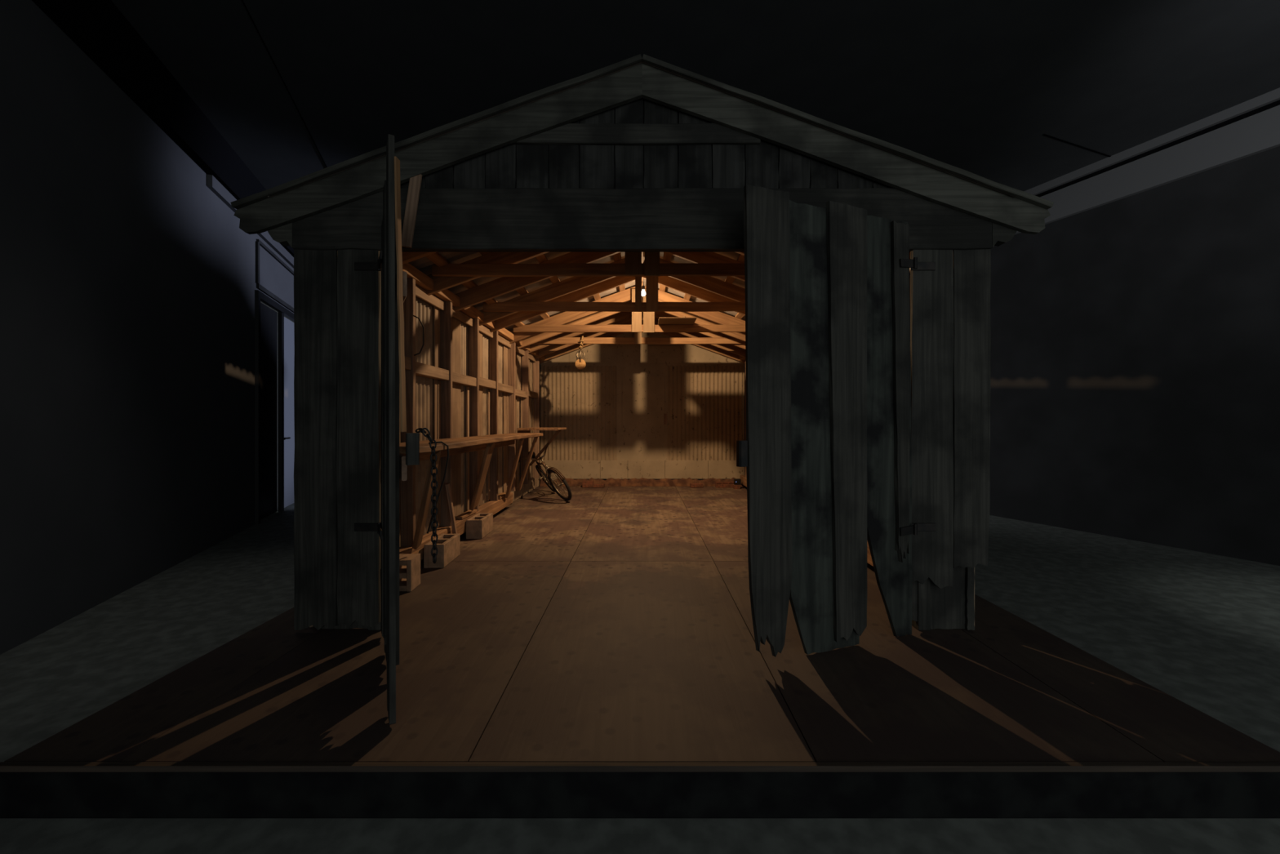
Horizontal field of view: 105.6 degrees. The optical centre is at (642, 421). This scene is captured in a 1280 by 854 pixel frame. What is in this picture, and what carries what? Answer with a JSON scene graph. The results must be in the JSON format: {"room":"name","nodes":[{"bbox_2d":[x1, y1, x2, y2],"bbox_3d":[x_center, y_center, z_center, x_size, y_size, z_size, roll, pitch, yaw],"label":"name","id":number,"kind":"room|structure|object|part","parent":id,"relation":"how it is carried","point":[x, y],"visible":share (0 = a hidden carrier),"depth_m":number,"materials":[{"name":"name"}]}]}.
{"room":"museum gallery","nodes":[
{"label":"museum gallery","id":0,"kind":"room"},
{"bbox_2d":[0,0,293,654],"bbox_3d":[-3.969,-0.895,3.029,0.200,4.550,16.500,0,0,-21],"label":"wall","id":1,"kind":"structure","parent":0,"point":[128,286],"depth_m":3.72,"materials":[{"name":"paint"}]},
{"bbox_2d":[31,0,293,257],"bbox_3d":[-3.829,-2.925,3.083,0.100,0.490,16.500,0,0,-21],"label":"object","id":2,"kind":"structure","parent":1,"relation":"attached to","point":[98,28],"depth_m":4.08,"materials":[{"name":"black"}]},
{"bbox_2d":[206,174,293,268],"bbox_3d":[-5.752,-2.615,8.022,0.050,0.130,5.900,0,0,-21],"label":"trim","id":3,"kind":"structure","parent":1,"relation":"attached to","point":[212,183],"depth_m":5.77,"materials":[{"name":"paint"}]},
{"bbox_2d":[254,289,294,524],"bbox_3d":[-5.677,-0.195,7.692,0.134,3.150,2.530,0,0,-21],"label":"door","id":4,"kind":"structure","parent":1,"relation":"in","point":[274,340],"depth_m":7.26,"materials":[{"name":"black"}]},
{"bbox_3d":[-5.448,-0.150,6.992,0.060,3.040,0.900,0,0,-21],"label":"panel","id":5,"kind":"part","parent":4,"relation":"part of","materials":[{"name":"black"}]},
{"bbox_3d":[-5.891,-0.150,8.145,0.060,3.040,1.370,0,0,-21],"label":"panel","id":6,"kind":"part","parent":4,"relation":"part of","materials":[{"name":"grey"}]},
{"bbox_2d":[255,239,293,312],"bbox_3d":[-5.639,-2.140,7.701,0.030,0.660,2.480,0,0,-21],"label":"trim","id":7,"kind":"structure","parent":1,"relation":"attached to","point":[258,242],"depth_m":6.85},
{"bbox_2d":[539,363,665,473],"bbox_3d":[-2.252,-0.895,12.633,10.490,4.550,0.200,0,0,-21],"label":"wall","id":8,"kind":"structure","parent":0,"point":[540,363],"depth_m":12.39,"materials":[{"name":"beige metal"}]},
{"bbox_2d":[0,471,1279,853],"bbox_3d":[0.705,1.430,4.930,10.490,0.100,16.700,0,0,-21],"label":"floor","id":9,"kind":"structure","parent":0,"point":[1202,629],"depth_m":2.68,"materials":[{"name":"concrete"}]},
{"bbox_2d":[0,481,1279,817],"bbox_3d":[0.030,1.284,5.636,4.540,0.193,7.928,0,0,0],"label":"display platform","id":10,"kind":"object","parent":9,"relation":"on","point":[593,654],"visible":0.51,"depth_m":1.95,"materials":[{"name":"brown concrete"}]},
{"bbox_2d":[399,553,420,591],"bbox_3d":[-1.696,1.076,3.475,0.150,0.220,0.170,0,0,-3],"label":"concrete block","id":11,"kind":"object","parent":10,"relation":"on","point":[411,571],"visible":0.77,"depth_m":3.44,"materials":[{"name":"grey concrete"}]},
{"bbox_2d":[423,533,460,568],"bbox_3d":[-1.700,1.093,4.140,0.160,0.190,0.390,0,0,-2],"label":"concrete block","id":12,"kind":"object","parent":10,"relation":"on","point":[448,545],"visible":0.9,"depth_m":4.00,"materials":[{"name":"grey concrete"}]},
{"bbox_2d":[444,483,457,533],"bbox_3d":[-1.768,0.879,4.519,0.041,0.628,0.174,0,0,21],"label":"wooden stake","id":13,"kind":"object","parent":10,"relation":"on","point":[446,485],"visible":0.72,"depth_m":4.49,"materials":[{"name":"brown wood"}]},
{"bbox_2d":[466,512,493,538],"bbox_3d":[-1.710,1.093,5.120,0.168,0.190,0.393,0,0,0],"label":"concrete block","id":14,"kind":"object","parent":10,"relation":"on","point":[481,524],"visible":1,"depth_m":4.93,"materials":[{"name":"grey concrete"}]},
{"bbox_2d":[518,443,572,500],"bbox_3d":[-1.451,0.751,7.632,0.847,0.866,1.362,0,0,0],"label":"bicycle","id":15,"kind":"object","parent":10,"relation":"on","point":[548,479],"visible":0.98,"depth_m":7.25,"materials":[{"name":"metal"}]},
{"bbox_3d":[-1.535,0.786,7.634,0.249,0.390,0.871,0,0,-13],"label":"frame","id":16,"kind":"part","parent":15,"relation":"part of","materials":[{"name":"paint"}]},
{"bbox_2d":[582,480,593,487],"bbox_3d":[-0.980,1.128,8.800,0.200,0.120,0.090,0,0,-3],"label":"brick","id":17,"kind":"object","parent":10,"relation":"on","point":[585,483],"visible":1,"depth_m":8.76,"materials":[{"name":"red brick"}]},
{"bbox_2d":[593,483,604,487],"bbox_3d":[-0.780,1.158,8.800,0.190,0.060,0.090,0,0,6],"label":"brick","id":18,"kind":"object","parent":10,"relation":"on","point":[595,485],"visible":1,"depth_m":8.76,"materials":[{"name":"red brick"}]},
{"bbox_2d":[230,53,1053,724],"bbox_3d":[0.000,-0.410,5.511,4.510,3.197,7.277,0,0,0],"label":"shed","id":19,"kind":"object","parent":10,"relation":"on","point":[847,271],"visible":0.94,"depth_m":2.72,"materials":[{"name":"wood"}]},
{"bbox_3d":[-1.531,0.103,2.810,0.073,2.166,0.092,0,0,0],"label":"jamb post","id":20,"kind":"part","parent":19,"relation":"part of","materials":[{"name":"brown wood"}]},
{"bbox_3d":[-1.183,0.190,2.325,0.020,0.100,0.830,0,0,-32],"label":"door rail","id":21,"kind":"part","parent":19,"relation":"part of","materials":[{"name":"grey wood"}]},
{"bbox_3d":[-1.183,-0.560,2.325,0.020,0.100,0.830,0,0,-32],"label":"door rail","id":22,"kind":"part","parent":19,"relation":"part of","materials":[{"name":"grey wood"}]},
{"bbox_2d":[413,315,424,355],"bbox_3d":[-1.754,-0.675,3.810,0.080,0.319,0.031,0,0,-17],"label":"wire","id":23,"kind":"object","parent":19,"relation":"attached to","point":[413,315],"visible":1,"depth_m":3.82,"materials":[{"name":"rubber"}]},
{"bbox_2d":[415,427,438,563],"bbox_3d":[-0.877,0.298,1.957,0.105,0.548,0.044,0,0,15],"label":"chain","id":24,"kind":"object","parent":19,"relation":"hanging from","point":[423,431],"visible":1,"depth_m":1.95,"materials":[{"name":"black metal"}]},
{"bbox_3d":[-1.123,-1.590,2.685,2.244,0.838,0.080,0,0,0],"label":"rake trim","id":25,"kind":"part","parent":19,"relation":"part of","materials":[{"name":"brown wood"}]},
{"bbox_2d":[455,509,476,519],"bbox_3d":[-1.825,0.961,5.045,0.070,0.030,0.410,0,0,1],"label":"scrap","id":26,"kind":"object","parent":19,"relation":"on","point":[467,513],"visible":0.89,"depth_m":4.97,"materials":[{"name":"brown wood"}]},
{"bbox_2d":[399,432,542,549],"bbox_3d":[-1.585,0.574,4.999,0.423,0.843,4.029,0,0,0],"label":"workbench","id":27,"kind":"object","parent":19,"relation":"attached to","point":[464,444],"visible":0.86,"depth_m":4.55,"materials":[{"name":"brown wood"}]},
{"bbox_2d":[426,440,448,533],"bbox_3d":[-1.463,0.483,3.478,0.136,0.699,0.386,0,0,-26],"label":"wire","id":28,"kind":"object","parent":27,"relation":"hanging from","point":[440,442],"visible":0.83,"depth_m":3.43,"materials":[{"name":"metal"}]},
{"bbox_3d":[-1.850,-1.175,5.910,0.122,0.095,6.220,0,0,0],"label":"plate","id":29,"kind":"part","parent":19,"relation":"part of","materials":[{"name":"brown wood"}]},
{"bbox_2d":[497,492,506,499],"bbox_3d":[-1.830,0.959,6.290,0.080,0.036,0.340,0,0,0],"label":"scrap","id":30,"kind":"object","parent":19,"relation":"on","point":[501,495],"visible":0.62,"depth_m":6.25,"materials":[{"name":"brown wood"}]},
{"bbox_2d":[516,427,566,466],"bbox_3d":[-1.482,0.388,7.240,0.587,0.598,0.760,0,0,0],"label":"wall shelf","id":31,"kind":"object","parent":19,"relation":"attached to","point":[519,429],"visible":0.87,"depth_m":7.25,"materials":[{"name":"brown wood"}]},
{"bbox_2d":[575,335,586,369],"bbox_3d":[-0.975,-1.097,7.709,0.165,0.539,0.155,0,0,0],"label":"pulley block","id":32,"kind":"object","parent":19,"relation":"hanging from","point":[580,364],"visible":1,"depth_m":7.65,"materials":[{"name":"brown wood"}]},
{"bbox_3d":[-0.070,-1.611,2.720,1.460,0.117,0.027,0,0,0],"label":"gable rail","id":33,"kind":"part","parent":19,"relation":"part of","materials":[{"name":"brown wood"}]},
{"bbox_3d":[0.025,-0.335,9.015,0.790,1.050,0.018,0,0,0],"label":"door panel","id":34,"kind":"part","parent":19,"relation":"part of","materials":[{"name":"beige metal"}]},
{"bbox_3d":[0.430,-0.050,9.001,0.060,0.200,0.010,0,0,0],"label":"latch plate","id":35,"kind":"part","parent":19,"relation":"part of","materials":[{"name":"brown metal"}]},
{"bbox_2d":[657,317,697,324],"bbox_3d":[0.465,-1.351,6.600,0.490,0.012,0.580,0,0,0],"label":"board","id":36,"kind":"object","parent":19,"relation":"on","point":[662,321],"visible":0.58,"depth_m":6.50,"materials":[{"name":"brown wood"}]},
{"bbox_3d":[0.941,0.038,2.514,0.454,2.295,0.022,0,0,-20],"label":"door","id":37,"kind":"part","parent":19,"relation":"part of","materials":[{"name":"black wood"}]},
{"bbox_3d":[1.850,-1.175,5.910,0.122,0.093,6.220,0,0,0],"label":"plate","id":38,"kind":"part","parent":19,"relation":"part of","materials":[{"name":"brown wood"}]},
{"bbox_3d":[1.122,-1.589,2.685,2.245,0.837,0.082,0,0,0],"label":"rake trim","id":39,"kind":"part","parent":19,"relation":"part of","materials":[{"name":"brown wood"}]},
{"bbox_3d":[1.609,0.103,2.810,0.073,2.166,0.092,0,0,0],"label":"jamb post","id":40,"kind":"part","parent":19,"relation":"part of","materials":[{"name":"grey wood"}]},
{"bbox_3d":[1.865,0.976,2.770,0.046,0.413,0.030,0,0,0],"label":"corner post","id":41,"kind":"part","parent":19,"relation":"part of","materials":[{"name":"brown wood"}]},
{"bbox_2d":[689,483,702,487],"bbox_3d":[0.980,1.153,8.800,0.220,0.070,0.090,0,0,-6],"label":"brick","id":42,"kind":"object","parent":10,"relation":"on","point":[691,485],"visible":1,"depth_m":8.76,"materials":[{"name":"red brick"}]},
{"bbox_2d":[715,481,733,487],"bbox_3d":[1.500,1.138,8.800,0.340,0.100,0.100,0,0,0],"label":"brick","id":43,"kind":"object","parent":10,"relation":"on","point":[717,484],"visible":0.76,"depth_m":8.75,"materials":[{"name":"red brick"}]},
{"bbox_2d":[732,484,740,488],"bbox_3d":[1.680,1.153,8.660,0.110,0.070,0.140,0,0,0],"label":"brick","id":44,"kind":"object","parent":10,"relation":"on","point":[735,486],"visible":0.92,"depth_m":8.59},
{"bbox_2d":[733,478,741,484],"bbox_3d":[1.695,1.069,8.648,0.110,0.097,0.105,0,0,0],"label":"electrical box","id":45,"kind":"object","parent":44,"relation":"on","point":[736,481],"visible":1,"depth_m":8.60,"materials":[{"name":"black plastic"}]},
{"bbox_2d":[111,0,1279,191],"bbox_3d":[0.454,-3.220,5.584,10.490,0.100,15.300,0,0,-21],"label":"ceiling","id":46,"kind":"structure","parent":0,"point":[975,86],"depth_m":4.25,"materials":[{"name":"paint"}]},
{"bbox_2d":[240,0,327,167],"bbox_3d":[-3.909,-3.172,5.998,0.010,0.016,10.000,0,0,-21],"label":"trim","id":47,"kind":"structure","parent":46,"relation":"attached to","point":[242,2],"depth_m":4.43,"materials":[{"name":"black"}]},
{"bbox_2d":[1042,133,1111,156],"bbox_3d":[5.009,-3.172,5.578,1.250,0.016,0.015,0,0,-21],"label":"trim","id":48,"kind":"structure","parent":46,"relation":"attached to","point":[1045,135],"depth_m":5.57,"materials":[{"name":"black"}]},
{"bbox_2d":[744,146,1279,565],"bbox_3d":[5.451,-0.895,6.645,0.200,4.550,16.500,0,0,-21],"label":"wall","id":49,"kind":"structure","parent":0,"point":[1135,344],"depth_m":5.52,"materials":[{"name":"grey paint"}]},
{"bbox_2d":[1015,105,1279,234],"bbox_3d":[5.329,-2.825,6.598,0.060,0.370,16.501,0,0,-21],"label":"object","id":50,"kind":"structure","parent":49,"relation":"attached to","point":[1260,132],"depth_m":5.30,"materials":[{"name":"grey paint"}]},
{"bbox_2d":[1023,87,1279,195],"bbox_3d":[5.325,-3.123,6.597,0.070,0.095,16.500,0,0,-21],"label":"trim","id":51,"kind":"structure","parent":49,"relation":"attached to","point":[1272,96],"depth_m":5.35,"materials":[{"name":"grey paint"}]},
{"bbox_2d":[1035,99,1279,197],"bbox_3d":[5.348,-3.042,6.606,0.020,0.065,16.501,0,0,-21],"label":"trim","id":52,"kind":"structure","parent":49,"relation":"attached to","point":[1275,104],"depth_m":5.36,"materials":[{"name":"black"}]}
]}

